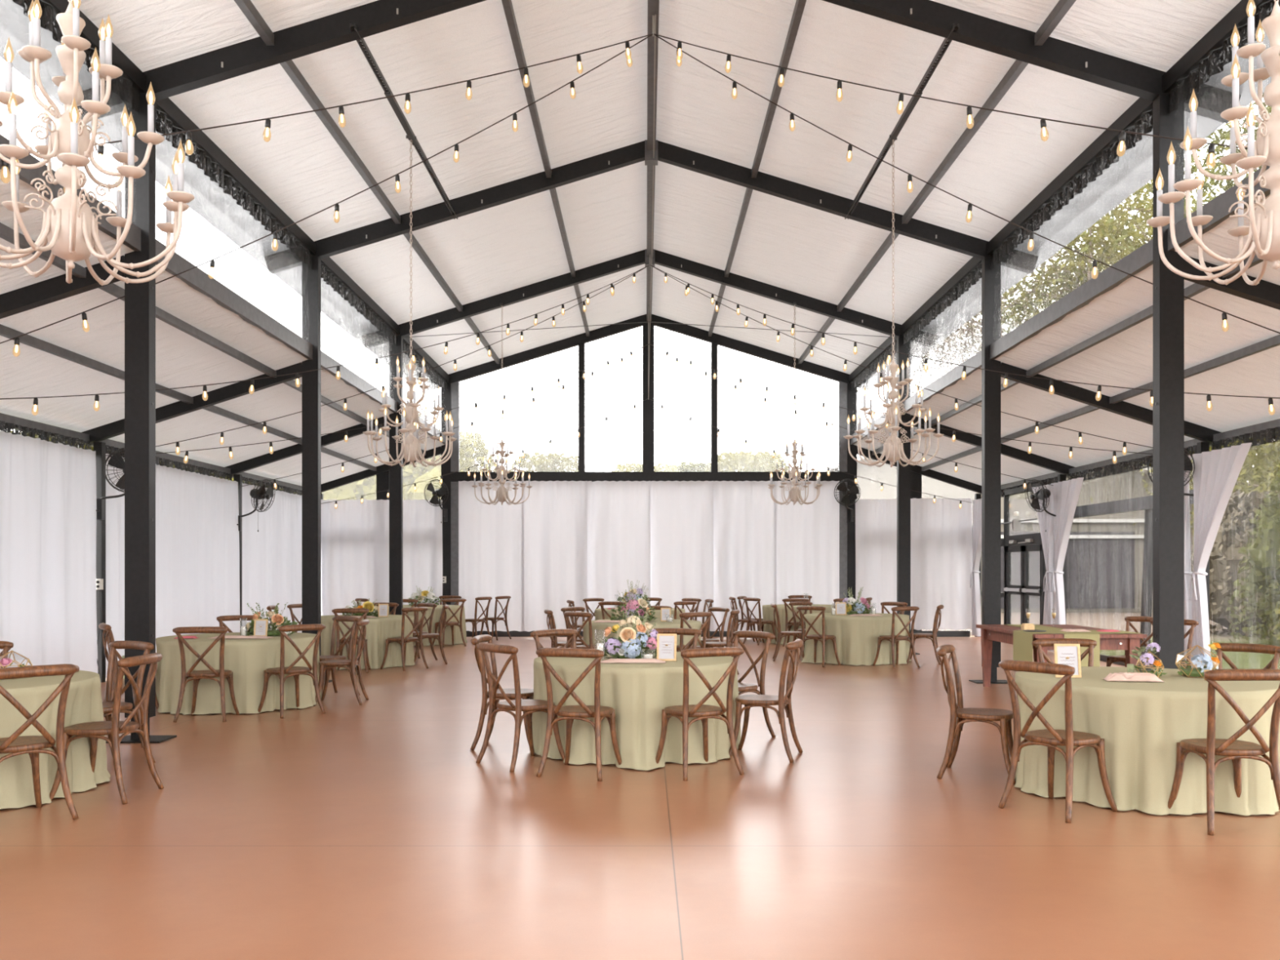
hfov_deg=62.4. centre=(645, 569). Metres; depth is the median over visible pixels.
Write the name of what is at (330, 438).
rafter
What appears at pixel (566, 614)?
chair
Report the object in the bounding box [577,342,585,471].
gable mullion
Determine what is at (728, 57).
socket
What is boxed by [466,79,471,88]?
socket
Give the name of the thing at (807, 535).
curtain
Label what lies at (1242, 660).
ground
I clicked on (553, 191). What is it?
purlin
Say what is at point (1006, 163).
ceiling
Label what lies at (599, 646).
glass
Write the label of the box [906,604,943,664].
chair
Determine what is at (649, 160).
bracket
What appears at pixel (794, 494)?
chandelier
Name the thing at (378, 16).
rafter
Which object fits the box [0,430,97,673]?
curtain
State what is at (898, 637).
chair
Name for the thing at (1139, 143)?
window
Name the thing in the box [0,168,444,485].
ceiling
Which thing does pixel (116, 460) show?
wall fan
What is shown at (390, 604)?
chair
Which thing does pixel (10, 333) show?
purlin
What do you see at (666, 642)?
table sign
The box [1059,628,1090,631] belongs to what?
napkin
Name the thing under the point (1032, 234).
socket
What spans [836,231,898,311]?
purlin
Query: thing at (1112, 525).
window
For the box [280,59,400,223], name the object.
purlin
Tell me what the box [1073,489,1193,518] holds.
wall rail
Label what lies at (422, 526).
curtain
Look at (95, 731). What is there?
chair
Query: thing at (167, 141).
window
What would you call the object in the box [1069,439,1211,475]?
wall plate
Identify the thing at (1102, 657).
baseboard
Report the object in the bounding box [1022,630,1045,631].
dinner plate
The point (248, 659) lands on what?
tablecloth
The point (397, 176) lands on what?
socket
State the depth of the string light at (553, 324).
15.72 m
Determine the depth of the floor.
5.50 m
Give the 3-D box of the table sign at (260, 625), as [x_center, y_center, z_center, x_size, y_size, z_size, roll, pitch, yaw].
[-4.143,0.628,11.398,0.140,0.190,0.114,0,0,-4]
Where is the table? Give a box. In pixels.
[975,624,1146,687]
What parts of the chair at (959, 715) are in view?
rail, leg, leg, seat, leg, leg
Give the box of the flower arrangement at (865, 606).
[840,586,873,614]
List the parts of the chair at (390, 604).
rail, leg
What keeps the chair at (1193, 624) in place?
on the floor
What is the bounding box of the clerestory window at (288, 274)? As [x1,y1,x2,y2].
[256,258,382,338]
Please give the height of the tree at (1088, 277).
24.252 m
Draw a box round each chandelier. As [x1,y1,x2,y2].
[0,0,194,285]
[362,134,457,466]
[471,302,532,505]
[768,302,822,505]
[843,134,943,466]
[1146,0,1279,285]
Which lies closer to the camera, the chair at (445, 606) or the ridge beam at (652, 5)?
the ridge beam at (652, 5)
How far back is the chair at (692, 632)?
9.88 m
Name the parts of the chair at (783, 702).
leg, leg, seat, leg, rail, leg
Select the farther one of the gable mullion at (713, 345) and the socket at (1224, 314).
the gable mullion at (713, 345)
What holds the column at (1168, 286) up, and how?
on the floor
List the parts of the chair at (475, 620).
leg, seat, leg, rail, leg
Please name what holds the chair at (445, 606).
on the floor
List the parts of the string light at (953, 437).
bulb, bulb, bulb, bulb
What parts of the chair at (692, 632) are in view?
rail, leg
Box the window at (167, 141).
[160,141,309,334]
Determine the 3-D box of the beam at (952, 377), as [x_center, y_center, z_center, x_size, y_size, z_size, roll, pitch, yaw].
[4.525,-2.825,16.115,0.100,0.190,4.550,0,0,0]
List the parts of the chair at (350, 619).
leg, seat, leg, rail, leg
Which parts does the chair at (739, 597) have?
leg, rail, seat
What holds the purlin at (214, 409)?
attached to the rafter at (240, 388)
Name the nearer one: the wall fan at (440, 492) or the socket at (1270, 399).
the socket at (1270, 399)
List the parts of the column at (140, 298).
stem, plate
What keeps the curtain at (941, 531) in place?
hanging from the rafter at (931, 473)
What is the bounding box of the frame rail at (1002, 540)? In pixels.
[981,538,1004,597]
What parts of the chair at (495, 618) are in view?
leg, leg, seat, leg, rail, leg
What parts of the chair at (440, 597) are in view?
rail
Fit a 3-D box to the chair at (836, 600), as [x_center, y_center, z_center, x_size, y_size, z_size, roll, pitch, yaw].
[3.710,1.013,20.442,0.512,0.926,0.560,0,0,-29]
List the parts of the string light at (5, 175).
bulb, bulb, bulb, bulb, bulb, bulb, bulb, bulb, bulb, bulb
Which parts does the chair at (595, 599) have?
leg, rail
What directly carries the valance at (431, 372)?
attached to the beam at (422, 353)
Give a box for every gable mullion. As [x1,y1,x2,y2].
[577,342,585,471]
[642,323,653,471]
[711,342,717,471]
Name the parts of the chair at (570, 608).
leg, rail, leg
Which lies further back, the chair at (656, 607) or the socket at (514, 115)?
the chair at (656, 607)
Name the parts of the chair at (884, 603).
leg, rail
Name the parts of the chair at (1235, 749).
leg, leg, seat, leg, rail, leg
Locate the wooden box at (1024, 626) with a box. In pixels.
[1021,623,1035,630]
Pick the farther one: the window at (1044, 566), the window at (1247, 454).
the window at (1044, 566)
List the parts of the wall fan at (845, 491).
blade, blade, blade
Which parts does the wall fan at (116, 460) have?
arm, blade, blade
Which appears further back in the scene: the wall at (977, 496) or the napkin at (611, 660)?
the wall at (977, 496)
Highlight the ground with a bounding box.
[497,612,1279,669]
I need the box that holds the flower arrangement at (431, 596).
[407,586,441,605]
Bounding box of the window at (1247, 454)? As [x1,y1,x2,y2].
[1230,453,1255,667]
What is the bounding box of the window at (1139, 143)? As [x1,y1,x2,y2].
[993,142,1152,337]
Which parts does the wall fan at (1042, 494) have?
blade, blade, blade, motor, arm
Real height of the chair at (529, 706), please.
0.926 m
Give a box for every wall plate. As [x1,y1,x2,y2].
[0,413,89,444]
[91,439,231,474]
[231,471,302,489]
[1000,471,1070,492]
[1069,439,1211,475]
[1213,418,1279,442]
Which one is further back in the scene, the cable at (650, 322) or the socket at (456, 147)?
the cable at (650, 322)
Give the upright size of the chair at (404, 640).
0.926 m
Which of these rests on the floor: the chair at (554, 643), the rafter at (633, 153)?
the chair at (554, 643)
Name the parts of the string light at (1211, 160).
bulb, bulb, bulb, bulb, bulb, bulb, bulb, bulb, bulb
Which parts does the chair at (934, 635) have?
leg, seat, leg, leg, rail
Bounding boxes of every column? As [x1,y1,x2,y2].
[105,93,177,742]
[302,252,332,682]
[389,333,402,614]
[440,381,450,604]
[450,381,459,604]
[838,381,847,602]
[847,381,857,610]
[897,333,919,654]
[968,252,1007,683]
[1152,90,1184,669]
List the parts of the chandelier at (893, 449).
candle bulb, candle bulb, candle bulb, arm, arm, arm, candle bulb, arm, arm, arm, arm, arm, arm, candle bulb, candle bulb, arm, chain, arm, candle bulb, arm, candle bulb, arm, arm, candle bulb, arm, arm, arm, arm, arm, candle bulb, candle bulb, arm, candle bulb, candle bulb, candle bulb, candle bulb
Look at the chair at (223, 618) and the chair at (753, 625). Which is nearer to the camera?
the chair at (223, 618)
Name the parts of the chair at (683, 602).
leg, rail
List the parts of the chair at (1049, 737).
leg, rail, leg, seat, leg, leg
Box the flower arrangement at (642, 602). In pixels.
[609,588,657,621]
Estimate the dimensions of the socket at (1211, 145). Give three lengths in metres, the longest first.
0.078 x 0.043 x 0.041 m
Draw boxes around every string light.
[0,33,653,183]
[0,35,651,356]
[0,265,648,415]
[104,266,648,456]
[110,343,648,463]
[240,13,1053,488]
[321,398,648,509]
[648,343,1152,463]
[649,264,1279,415]
[653,33,1247,168]
[654,35,1279,333]
[654,267,1192,455]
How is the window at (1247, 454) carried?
in the beam at (1113, 468)
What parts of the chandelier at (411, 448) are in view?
candle bulb, candle bulb, candle bulb, candle bulb, arm, candle bulb, arm, arm, arm, arm, arm, candle bulb, arm, arm, candle bulb, arm, arm, candle bulb, chain, arm, candle bulb, arm, arm, arm, candle bulb, arm, candle bulb, arm, arm, arm, arm, candle bulb, arm, candle bulb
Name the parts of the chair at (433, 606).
leg, seat, rail, leg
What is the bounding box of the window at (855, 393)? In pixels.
[852,349,897,434]
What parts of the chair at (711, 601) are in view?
leg, rail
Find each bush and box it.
[35,434,93,449]
[320,404,427,500]
[363,428,497,500]
[508,451,586,471]
[611,462,679,471]
[663,461,719,471]
[704,449,788,471]
[1245,463,1277,493]
[1251,447,1279,493]
[1271,559,1279,639]
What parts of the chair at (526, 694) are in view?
leg, rail, leg, seat, leg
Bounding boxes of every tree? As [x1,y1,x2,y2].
[388,386,462,426]
[831,226,1132,459]
[924,222,1193,528]
[967,172,1266,528]
[1024,105,1279,589]
[1054,92,1271,281]
[1089,167,1279,531]
[1134,115,1269,523]
[1191,488,1279,637]
[1226,468,1279,645]
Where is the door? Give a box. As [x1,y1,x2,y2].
[1004,481,1045,624]
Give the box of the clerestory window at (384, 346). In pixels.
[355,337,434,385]
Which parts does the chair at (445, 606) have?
leg, seat, leg, leg, rail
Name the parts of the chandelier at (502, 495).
arm, arm, arm, chain, arm, arm, arm, arm, arm, arm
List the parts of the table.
leg, leg, leg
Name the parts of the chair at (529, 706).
leg, rail, leg, seat, leg, leg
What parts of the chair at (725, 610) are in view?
leg, seat, rail, leg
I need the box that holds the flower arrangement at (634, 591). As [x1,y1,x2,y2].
[617,579,651,608]
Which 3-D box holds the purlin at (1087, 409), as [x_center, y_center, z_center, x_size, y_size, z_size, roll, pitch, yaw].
[6.055,-2.194,16.115,0.060,0.081,4.550,0,0,0]
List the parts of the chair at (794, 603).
leg, rail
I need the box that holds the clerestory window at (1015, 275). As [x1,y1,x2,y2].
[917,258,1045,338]
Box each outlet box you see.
[96,578,103,589]
[442,576,446,582]
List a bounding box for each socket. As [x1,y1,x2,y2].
[0,155,8,167]
[13,336,19,345]
[33,396,38,404]
[81,311,87,319]
[94,394,98,401]
[97,142,104,154]
[186,130,191,141]
[209,258,214,267]
[264,117,271,128]
[272,231,277,239]
[334,203,338,211]
[338,105,344,114]
[395,173,399,181]
[404,92,410,101]
[453,143,458,151]
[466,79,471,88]
[512,112,517,119]
[524,66,528,75]
[569,80,574,88]
[576,53,581,62]
[625,40,630,48]
[677,40,681,48]
[726,53,730,62]
[732,80,737,88]
[779,66,784,75]
[790,112,794,119]
[836,79,841,88]
[847,143,852,151]
[898,92,903,101]
[907,173,911,182]
[966,105,972,115]
[967,203,972,211]
[1029,231,1034,239]
[1040,117,1046,128]
[1092,258,1097,267]
[1097,384,1101,391]
[1119,130,1125,141]
[1206,393,1211,400]
[1208,142,1214,154]
[1222,311,1226,319]
[1267,397,1273,404]
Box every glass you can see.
[240,626,245,635]
[596,643,604,660]
[640,648,652,658]
[831,608,835,614]
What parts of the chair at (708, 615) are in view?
leg, seat, rail, leg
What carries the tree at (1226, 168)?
on the ground
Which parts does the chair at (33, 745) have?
seat, leg, rail, leg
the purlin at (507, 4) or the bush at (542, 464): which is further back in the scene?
the bush at (542, 464)
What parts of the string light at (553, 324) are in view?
bulb, bulb, bulb, bulb, bulb, bulb, bulb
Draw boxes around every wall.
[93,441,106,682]
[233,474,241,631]
[974,493,981,636]
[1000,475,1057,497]
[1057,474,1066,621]
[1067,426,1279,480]
[1140,509,1152,655]
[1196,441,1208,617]
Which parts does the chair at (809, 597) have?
rail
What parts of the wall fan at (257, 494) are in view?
arm, motor, blade, blade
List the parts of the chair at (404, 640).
leg, seat, leg, leg, rail, leg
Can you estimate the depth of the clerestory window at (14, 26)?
8.29 m
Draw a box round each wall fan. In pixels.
[96,448,124,519]
[236,479,275,531]
[424,479,448,523]
[834,479,860,522]
[1025,479,1056,531]
[1147,448,1195,496]
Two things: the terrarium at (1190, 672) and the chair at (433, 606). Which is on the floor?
the chair at (433, 606)
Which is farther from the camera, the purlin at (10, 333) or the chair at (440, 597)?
the chair at (440, 597)
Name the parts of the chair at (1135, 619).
leg, seat, leg, rail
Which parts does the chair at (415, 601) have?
rail, leg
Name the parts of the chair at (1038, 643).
leg, rail, leg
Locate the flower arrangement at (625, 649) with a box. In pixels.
[599,608,657,658]
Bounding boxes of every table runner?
[1004,624,1099,666]
[1013,630,1140,661]
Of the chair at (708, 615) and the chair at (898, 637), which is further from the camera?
the chair at (898, 637)
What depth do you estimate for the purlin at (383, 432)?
19.67 m
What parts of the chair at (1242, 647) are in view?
leg, rail, leg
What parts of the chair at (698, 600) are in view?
rail, leg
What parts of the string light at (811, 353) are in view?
bulb, bulb, bulb, bulb, bulb, bulb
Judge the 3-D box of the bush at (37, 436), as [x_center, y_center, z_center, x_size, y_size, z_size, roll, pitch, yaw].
[-20.501,-2.304,40.170,8.695,9.576,8.551,0,0,13]
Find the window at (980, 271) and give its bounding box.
[905,271,981,398]
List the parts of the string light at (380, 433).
bulb, bulb, bulb, bulb, bulb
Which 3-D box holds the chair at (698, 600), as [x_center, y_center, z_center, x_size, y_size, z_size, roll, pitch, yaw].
[0.730,1.013,20.199,0.560,0.926,0.512,0,0,-43]
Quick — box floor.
[0,635,1279,959]
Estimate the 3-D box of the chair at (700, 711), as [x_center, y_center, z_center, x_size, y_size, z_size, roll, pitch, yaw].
[0.379,1.013,7.667,0.512,0.926,0.560,0,0,-26]
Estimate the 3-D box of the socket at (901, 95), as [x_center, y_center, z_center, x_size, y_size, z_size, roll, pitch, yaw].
[2.108,-3.896,8.705,0.043,0.078,0.041,6,-1,0]
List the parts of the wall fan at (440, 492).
blade, blade, motor, blade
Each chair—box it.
[0,640,13,667]
[0,663,79,819]
[49,652,164,804]
[98,622,158,709]
[102,640,155,763]
[172,626,239,722]
[216,615,262,632]
[257,623,325,718]
[266,605,278,629]
[287,604,302,632]
[314,618,368,705]
[319,616,360,695]
[331,608,370,672]
[355,598,368,606]
[373,602,399,614]
[380,606,428,671]
[402,599,423,648]
[413,603,437,660]
[413,604,448,665]
[432,598,466,647]
[439,595,461,604]
[465,596,492,640]
[470,634,533,750]
[475,642,564,772]
[480,595,511,640]
[530,629,577,657]
[536,647,622,781]
[544,608,582,648]
[560,606,585,648]
[563,611,606,651]
[566,600,582,631]
[582,597,604,620]
[598,601,625,619]
[641,605,671,616]
[644,597,662,605]
[649,627,702,650]
[654,647,744,780]
[673,600,697,620]
[676,612,712,651]
[681,598,701,620]
[701,599,713,637]
[701,607,729,647]
[701,608,739,674]
[727,639,803,762]
[728,596,757,643]
[733,630,775,737]
[737,595,763,641]
[742,597,776,644]
[770,603,804,661]
[782,598,808,646]
[787,595,812,602]
[788,601,812,656]
[795,605,840,667]
[833,598,851,613]
[864,597,872,613]
[872,606,919,668]
[880,601,907,614]
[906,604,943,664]
[936,644,1015,784]
[998,659,1118,822]
[1031,638,1096,666]
[1106,616,1152,666]
[1147,619,1199,668]
[1167,669,1279,835]
[1213,642,1279,669]
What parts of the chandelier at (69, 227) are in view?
candle bulb, candle bulb, candle bulb, arm, arm, arm, arm, candle bulb, arm, arm, arm, candle bulb, arm, arm, candle bulb, arm, arm, arm, arm, candle bulb, candle bulb, arm, arm, candle bulb, arm, candle bulb, arm, arm, arm, candle bulb, candle bulb, arm, candle bulb, candle bulb, arm, arm, arm, candle bulb, candle bulb, candle bulb, candle bulb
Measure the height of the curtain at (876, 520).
2.900 m
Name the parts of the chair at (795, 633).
rail, leg, leg, seat, leg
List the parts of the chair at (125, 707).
leg, seat, rail, leg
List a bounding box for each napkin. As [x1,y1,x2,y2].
[174,635,198,638]
[208,635,271,638]
[342,615,375,617]
[593,620,620,622]
[600,658,666,662]
[848,613,880,615]
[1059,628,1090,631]
[1097,629,1120,631]
[1102,672,1164,682]
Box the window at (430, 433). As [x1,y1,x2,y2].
[402,406,445,444]
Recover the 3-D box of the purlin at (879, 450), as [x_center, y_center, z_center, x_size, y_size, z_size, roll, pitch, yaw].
[4.975,-2.539,20.785,0.060,0.081,4.550,0,0,0]
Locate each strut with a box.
[349,23,457,219]
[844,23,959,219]
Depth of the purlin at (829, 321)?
20.66 m
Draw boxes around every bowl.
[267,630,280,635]
[615,650,644,658]
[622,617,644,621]
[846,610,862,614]
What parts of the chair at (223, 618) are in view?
leg, rail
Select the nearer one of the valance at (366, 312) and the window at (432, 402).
the valance at (366, 312)
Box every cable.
[404,321,649,337]
[649,321,894,337]
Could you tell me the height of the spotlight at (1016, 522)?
0.390 m
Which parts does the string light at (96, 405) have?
bulb, bulb, bulb, bulb, bulb, bulb, bulb, bulb, bulb, bulb, bulb, bulb, bulb, bulb, bulb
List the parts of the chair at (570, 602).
rail, leg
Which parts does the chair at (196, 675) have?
leg, leg, rail, seat, leg, leg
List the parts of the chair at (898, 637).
leg, leg, seat, leg, rail, leg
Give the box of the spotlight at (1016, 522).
[1000,511,1036,531]
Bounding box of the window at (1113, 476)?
[1067,475,1193,654]
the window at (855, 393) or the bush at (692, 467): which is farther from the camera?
the bush at (692, 467)
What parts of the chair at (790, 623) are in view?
leg, seat, rail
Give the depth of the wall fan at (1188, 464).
13.58 m
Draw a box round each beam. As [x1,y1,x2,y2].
[0,133,141,251]
[33,0,146,93]
[155,97,315,255]
[155,239,312,359]
[320,257,399,335]
[320,350,397,413]
[402,335,449,382]
[450,471,847,481]
[646,165,655,257]
[646,266,653,320]
[647,0,659,151]
[848,335,897,382]
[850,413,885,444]
[899,257,982,335]
[902,350,982,413]
[986,97,1152,255]
[990,239,1152,359]
[1162,0,1277,93]
[1168,165,1270,251]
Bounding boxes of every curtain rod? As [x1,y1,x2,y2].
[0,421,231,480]
[241,475,302,495]
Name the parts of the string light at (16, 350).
bulb, bulb, bulb, bulb, bulb, bulb, bulb, bulb, bulb, bulb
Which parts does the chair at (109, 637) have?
rail, leg, leg, leg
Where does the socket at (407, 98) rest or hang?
attached to the string light at (5, 175)
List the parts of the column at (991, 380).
plate, stem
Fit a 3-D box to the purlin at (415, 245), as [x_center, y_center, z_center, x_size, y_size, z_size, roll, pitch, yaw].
[-3.215,-4.538,16.115,0.066,0.093,4.550,0,0,0]
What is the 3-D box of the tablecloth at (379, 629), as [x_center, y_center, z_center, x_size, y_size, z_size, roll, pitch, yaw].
[-4.401,1.095,16.286,1.722,0.739,1.718,0,0,0]
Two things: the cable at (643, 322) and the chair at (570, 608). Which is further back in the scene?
the cable at (643, 322)
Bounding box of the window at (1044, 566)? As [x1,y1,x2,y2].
[1043,484,1066,610]
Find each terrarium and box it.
[0,650,32,679]
[1133,651,1167,677]
[1175,642,1221,678]
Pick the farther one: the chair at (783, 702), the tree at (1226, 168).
the tree at (1226, 168)
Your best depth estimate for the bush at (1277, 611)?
19.74 m
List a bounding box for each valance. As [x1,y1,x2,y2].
[12,0,139,113]
[155,109,311,270]
[320,263,396,346]
[402,340,447,391]
[850,340,897,391]
[902,263,982,346]
[991,108,1152,268]
[1169,0,1279,112]
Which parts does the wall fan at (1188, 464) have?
blade, arm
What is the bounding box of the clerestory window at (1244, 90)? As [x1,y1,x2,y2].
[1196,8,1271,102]
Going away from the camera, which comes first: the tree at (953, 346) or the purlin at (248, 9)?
the purlin at (248, 9)
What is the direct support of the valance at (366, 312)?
attached to the beam at (330, 264)
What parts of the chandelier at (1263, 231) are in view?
candle bulb, candle bulb, candle bulb, candle bulb, candle bulb, arm, arm, arm, arm, arm, candle bulb, candle bulb, candle bulb, candle bulb, arm, candle bulb, candle bulb, arm, arm, arm, arm, candle bulb, arm, arm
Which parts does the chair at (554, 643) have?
rail, leg, leg, seat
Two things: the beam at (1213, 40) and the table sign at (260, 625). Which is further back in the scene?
the table sign at (260, 625)
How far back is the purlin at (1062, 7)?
8.70 m
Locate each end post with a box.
[376,470,389,500]
[910,471,921,631]
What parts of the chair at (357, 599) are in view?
rail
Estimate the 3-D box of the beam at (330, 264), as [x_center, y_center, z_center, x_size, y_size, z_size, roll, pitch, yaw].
[-4.340,-4.158,16.115,0.120,0.150,4.550,0,0,0]
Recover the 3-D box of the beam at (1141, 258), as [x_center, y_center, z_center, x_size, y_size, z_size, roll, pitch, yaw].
[4.525,-2.825,11.445,0.100,0.190,4.550,0,0,0]
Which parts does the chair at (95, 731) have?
leg, leg, seat, leg, rail, leg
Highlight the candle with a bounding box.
[644,653,652,658]
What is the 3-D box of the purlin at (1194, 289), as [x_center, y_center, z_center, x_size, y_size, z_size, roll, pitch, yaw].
[4.975,-2.539,11.445,0.060,0.081,4.550,0,0,0]
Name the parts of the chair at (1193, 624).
rail, leg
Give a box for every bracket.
[644,139,657,165]
[644,248,654,266]
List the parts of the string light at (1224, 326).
bulb, bulb, bulb, bulb, bulb, bulb, bulb, bulb, bulb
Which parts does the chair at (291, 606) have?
leg, rail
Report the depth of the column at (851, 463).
23.06 m
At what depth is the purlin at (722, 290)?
20.95 m
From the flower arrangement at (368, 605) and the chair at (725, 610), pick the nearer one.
the chair at (725, 610)
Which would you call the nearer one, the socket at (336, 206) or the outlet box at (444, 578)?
the socket at (336, 206)
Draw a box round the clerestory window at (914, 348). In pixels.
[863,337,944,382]
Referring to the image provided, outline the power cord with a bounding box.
[97,589,102,682]
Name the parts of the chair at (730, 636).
seat, leg, leg, rail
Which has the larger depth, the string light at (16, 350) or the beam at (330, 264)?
the beam at (330, 264)
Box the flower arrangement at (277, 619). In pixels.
[244,602,297,636]
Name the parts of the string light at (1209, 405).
bulb, bulb, bulb, bulb, bulb, bulb, bulb, bulb, bulb, bulb, bulb, bulb, bulb, bulb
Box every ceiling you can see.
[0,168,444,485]
[70,0,1240,374]
[853,194,1279,485]
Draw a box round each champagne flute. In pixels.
[1026,612,1030,618]
[1051,608,1056,624]
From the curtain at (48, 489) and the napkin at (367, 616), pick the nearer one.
the curtain at (48, 489)
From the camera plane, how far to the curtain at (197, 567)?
16.36 m
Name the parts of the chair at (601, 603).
leg, rail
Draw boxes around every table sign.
[253,618,267,635]
[377,604,388,617]
[656,633,676,661]
[660,608,671,621]
[835,602,846,614]
[1053,644,1081,677]
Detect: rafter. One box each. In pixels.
[0,255,124,319]
[77,0,486,119]
[81,362,302,444]
[224,415,389,475]
[264,140,644,274]
[320,446,440,492]
[361,249,644,348]
[419,314,649,392]
[648,314,877,393]
[654,249,938,348]
[657,140,1038,274]
[822,0,1240,124]
[857,446,982,493]
[910,414,1075,475]
[1000,362,1221,444]
[1184,256,1279,310]
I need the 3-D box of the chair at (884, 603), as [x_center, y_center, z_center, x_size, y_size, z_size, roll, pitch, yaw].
[4.088,1.013,17.830,0.512,0.926,0.560,0,0,42]
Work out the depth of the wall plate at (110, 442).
16.33 m
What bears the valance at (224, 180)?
attached to the beam at (180, 120)
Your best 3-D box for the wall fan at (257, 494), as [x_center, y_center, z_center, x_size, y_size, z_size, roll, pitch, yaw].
[-6.796,-1.110,18.300,0.617,0.902,0.569,0,0,0]
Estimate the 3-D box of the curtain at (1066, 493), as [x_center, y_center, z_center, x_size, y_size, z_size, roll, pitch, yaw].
[7.134,-0.040,17.865,0.199,2.940,1.160,0,0,0]
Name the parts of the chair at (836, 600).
rail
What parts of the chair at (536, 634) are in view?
leg, rail, leg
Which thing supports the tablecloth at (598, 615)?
on the banquet table
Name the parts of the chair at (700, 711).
leg, leg, seat, leg, rail, leg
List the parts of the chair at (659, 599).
rail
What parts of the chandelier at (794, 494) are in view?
arm, arm, arm, arm, arm, chain, arm, arm, arm, arm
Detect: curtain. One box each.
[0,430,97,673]
[106,453,239,678]
[241,482,302,632]
[320,499,386,615]
[386,499,442,604]
[458,480,524,631]
[521,480,587,631]
[586,480,650,620]
[650,480,713,631]
[713,480,776,631]
[774,480,839,604]
[855,498,897,613]
[910,497,972,630]
[969,497,982,636]
[1031,483,1053,651]
[1050,477,1084,651]
[1184,454,1192,666]
[1188,442,1252,668]
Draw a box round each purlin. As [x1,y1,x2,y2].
[0,222,85,278]
[0,324,193,404]
[98,283,276,377]
[202,404,302,444]
[234,0,274,45]
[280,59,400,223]
[283,379,370,426]
[320,446,376,471]
[377,428,426,455]
[403,231,462,311]
[464,317,499,364]
[501,0,551,177]
[549,187,575,277]
[573,284,589,336]
[708,284,725,336]
[724,187,752,277]
[751,0,806,177]
[798,316,835,364]
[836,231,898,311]
[871,427,918,455]
[902,59,1028,223]
[921,446,982,471]
[931,379,1018,426]
[1000,404,1100,444]
[1026,283,1209,377]
[1034,0,1075,45]
[1109,334,1279,404]
[1222,253,1263,278]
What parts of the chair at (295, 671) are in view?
leg, leg, seat, leg, rail, leg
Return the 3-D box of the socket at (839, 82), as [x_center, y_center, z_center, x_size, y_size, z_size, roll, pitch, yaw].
[1.665,-4.169,9.069,0.043,0.078,0.041,-1,6,0]
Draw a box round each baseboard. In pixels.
[466,631,730,636]
[910,631,969,636]
[1099,653,1140,665]
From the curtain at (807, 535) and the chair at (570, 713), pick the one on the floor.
the chair at (570, 713)
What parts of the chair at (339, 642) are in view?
leg, leg, rail, seat, leg, leg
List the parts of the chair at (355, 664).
leg, leg, seat, leg, rail, leg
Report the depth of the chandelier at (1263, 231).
4.50 m
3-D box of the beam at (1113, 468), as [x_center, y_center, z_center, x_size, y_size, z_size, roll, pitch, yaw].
[7.345,-1.575,13.780,0.059,0.170,9.220,0,0,0]
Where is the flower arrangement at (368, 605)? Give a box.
[342,598,378,616]
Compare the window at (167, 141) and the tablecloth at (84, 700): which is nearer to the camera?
the tablecloth at (84, 700)
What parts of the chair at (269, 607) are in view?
rail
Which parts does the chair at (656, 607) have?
rail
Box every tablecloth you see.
[0,670,111,808]
[155,631,321,715]
[320,614,414,669]
[388,604,467,645]
[529,650,740,770]
[582,618,701,651]
[595,608,684,620]
[761,604,834,644]
[800,613,911,665]
[1014,666,1279,815]
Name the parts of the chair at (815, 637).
leg, rail, leg, seat, leg, leg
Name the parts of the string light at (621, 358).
hanging cord, string light, string light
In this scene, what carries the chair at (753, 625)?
on the floor
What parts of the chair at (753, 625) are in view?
leg, seat, leg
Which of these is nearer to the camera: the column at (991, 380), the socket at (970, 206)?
the socket at (970, 206)
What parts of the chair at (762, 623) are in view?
leg, rail, leg, seat, leg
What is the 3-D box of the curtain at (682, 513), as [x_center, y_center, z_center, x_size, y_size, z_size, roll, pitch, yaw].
[0.761,-0.295,23.005,1.435,3.282,0.074,0,0,1]
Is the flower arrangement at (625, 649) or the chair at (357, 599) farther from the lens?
the chair at (357, 599)
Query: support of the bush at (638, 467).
on the ground
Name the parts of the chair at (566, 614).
leg, rail, seat, leg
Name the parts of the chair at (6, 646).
leg, rail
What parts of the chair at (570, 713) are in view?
leg, leg, rail, seat, leg, leg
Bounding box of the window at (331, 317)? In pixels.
[320,280,395,397]
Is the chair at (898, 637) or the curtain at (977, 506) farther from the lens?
the curtain at (977, 506)
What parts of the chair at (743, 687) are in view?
leg, seat, rail, leg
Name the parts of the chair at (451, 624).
leg, leg, seat, leg, rail, leg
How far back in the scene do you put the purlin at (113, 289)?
11.39 m
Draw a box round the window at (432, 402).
[402,353,445,431]
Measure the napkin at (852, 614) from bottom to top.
0.023 m

